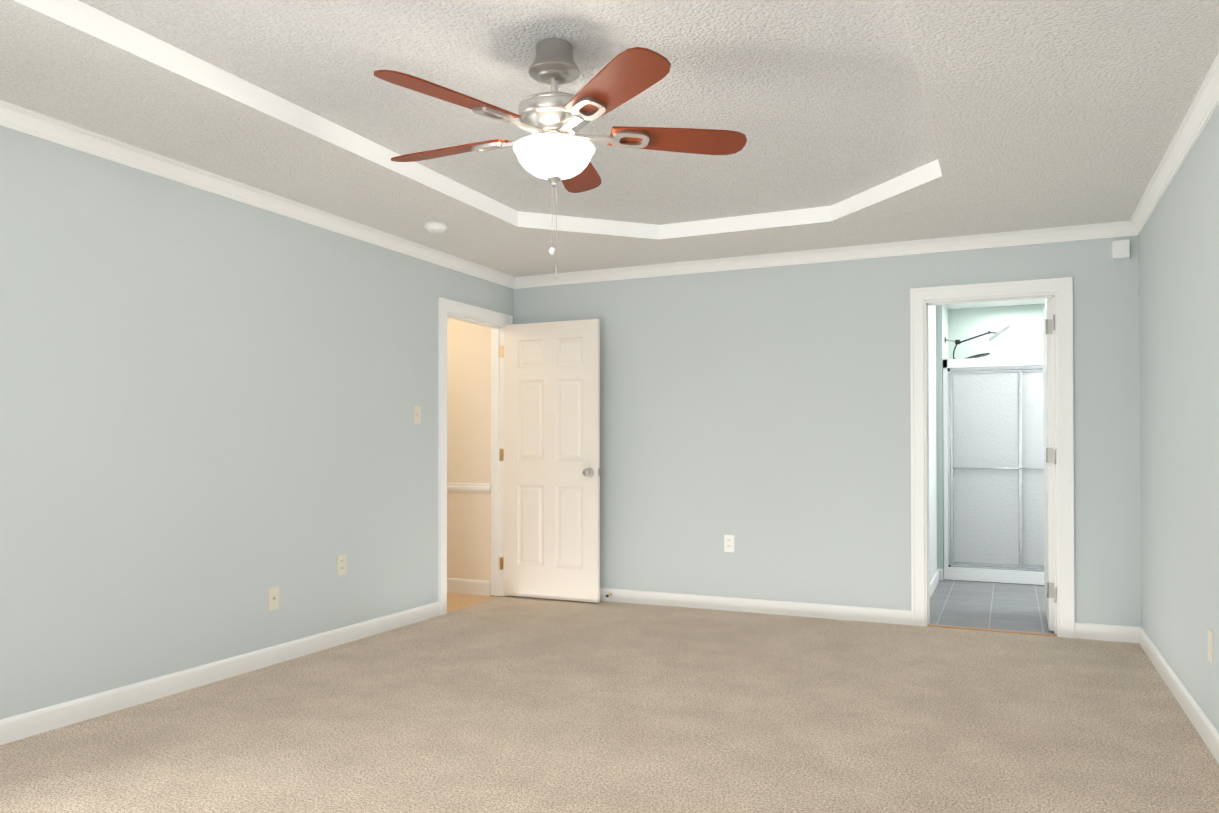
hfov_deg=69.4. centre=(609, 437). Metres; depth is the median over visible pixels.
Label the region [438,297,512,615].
door frame
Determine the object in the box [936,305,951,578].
wall
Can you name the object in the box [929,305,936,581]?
wall
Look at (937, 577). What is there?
baseboard
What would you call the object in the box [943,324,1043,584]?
shower
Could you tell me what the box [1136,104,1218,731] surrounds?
wall
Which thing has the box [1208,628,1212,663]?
outlet
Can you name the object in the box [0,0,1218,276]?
ceiling
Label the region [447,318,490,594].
wall
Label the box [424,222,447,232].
smoke detector
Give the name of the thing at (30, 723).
baseboard
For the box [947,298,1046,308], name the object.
ceiling
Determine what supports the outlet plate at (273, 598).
attached to the wall at (210, 432)
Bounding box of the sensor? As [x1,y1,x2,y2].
[1112,239,1129,258]
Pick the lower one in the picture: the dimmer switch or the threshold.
the threshold
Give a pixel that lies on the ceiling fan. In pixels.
(554, 148)
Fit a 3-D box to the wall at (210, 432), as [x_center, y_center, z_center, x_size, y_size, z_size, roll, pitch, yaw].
[-2.136,-0.145,3.840,0.110,2.620,6.720,0,-1,24]
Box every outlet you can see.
[337,554,345,575]
[724,535,733,551]
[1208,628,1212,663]
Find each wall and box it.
[0,126,515,719]
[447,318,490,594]
[516,236,1135,626]
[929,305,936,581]
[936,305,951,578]
[952,304,1044,358]
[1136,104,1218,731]
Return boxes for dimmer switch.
[413,406,420,423]
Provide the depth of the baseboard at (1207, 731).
3.77 m
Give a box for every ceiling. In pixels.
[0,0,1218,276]
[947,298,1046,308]
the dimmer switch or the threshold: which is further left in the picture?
the dimmer switch
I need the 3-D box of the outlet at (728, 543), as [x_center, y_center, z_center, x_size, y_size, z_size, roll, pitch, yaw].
[0.823,0.729,6.052,0.072,0.117,0.007,0,-1,24]
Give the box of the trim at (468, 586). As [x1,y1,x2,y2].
[447,482,490,595]
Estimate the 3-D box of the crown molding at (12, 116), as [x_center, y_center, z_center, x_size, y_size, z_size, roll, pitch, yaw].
[-2.062,-1.216,3.818,0.052,0.078,6.500,0,-1,24]
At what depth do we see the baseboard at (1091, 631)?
5.10 m
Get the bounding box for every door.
[504,319,599,602]
[1043,298,1053,630]
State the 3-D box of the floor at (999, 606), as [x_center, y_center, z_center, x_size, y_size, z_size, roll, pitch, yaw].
[3.208,1.238,6.630,2.700,0.076,2.970,0,-1,24]
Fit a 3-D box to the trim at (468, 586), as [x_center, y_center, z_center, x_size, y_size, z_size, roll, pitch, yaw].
[-1.650,0.781,7.033,1.624,0.855,0.022,0,-1,24]
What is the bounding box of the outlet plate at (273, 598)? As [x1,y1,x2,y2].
[268,586,278,610]
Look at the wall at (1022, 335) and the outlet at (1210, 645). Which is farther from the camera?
the wall at (1022, 335)
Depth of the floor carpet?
3.51 m
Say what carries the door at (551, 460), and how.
in the wall at (210, 432)
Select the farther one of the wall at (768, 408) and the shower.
the shower
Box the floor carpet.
[0,595,1218,812]
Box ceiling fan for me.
[374,38,746,278]
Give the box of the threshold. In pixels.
[927,624,1056,636]
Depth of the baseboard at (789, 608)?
5.94 m
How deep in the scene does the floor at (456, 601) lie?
6.49 m
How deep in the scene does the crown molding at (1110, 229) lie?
5.73 m
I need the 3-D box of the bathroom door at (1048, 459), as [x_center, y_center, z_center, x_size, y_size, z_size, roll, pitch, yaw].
[2.825,0.160,5.674,0.044,2.030,0.740,0,-1,24]
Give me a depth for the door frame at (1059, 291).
5.32 m
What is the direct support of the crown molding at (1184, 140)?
attached to the wall at (1177, 248)
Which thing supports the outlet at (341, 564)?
attached to the wall at (210, 432)
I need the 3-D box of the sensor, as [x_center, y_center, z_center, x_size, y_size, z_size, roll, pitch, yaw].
[2.953,-1.087,5.084,0.085,0.100,0.043,0,-1,24]
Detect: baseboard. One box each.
[0,602,439,744]
[600,588,910,624]
[930,569,942,597]
[1075,622,1135,642]
[1136,627,1218,763]
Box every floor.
[447,593,499,612]
[930,579,1053,633]
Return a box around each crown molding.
[0,100,518,288]
[516,221,1123,287]
[1124,52,1218,235]
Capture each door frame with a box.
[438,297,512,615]
[910,277,1074,638]

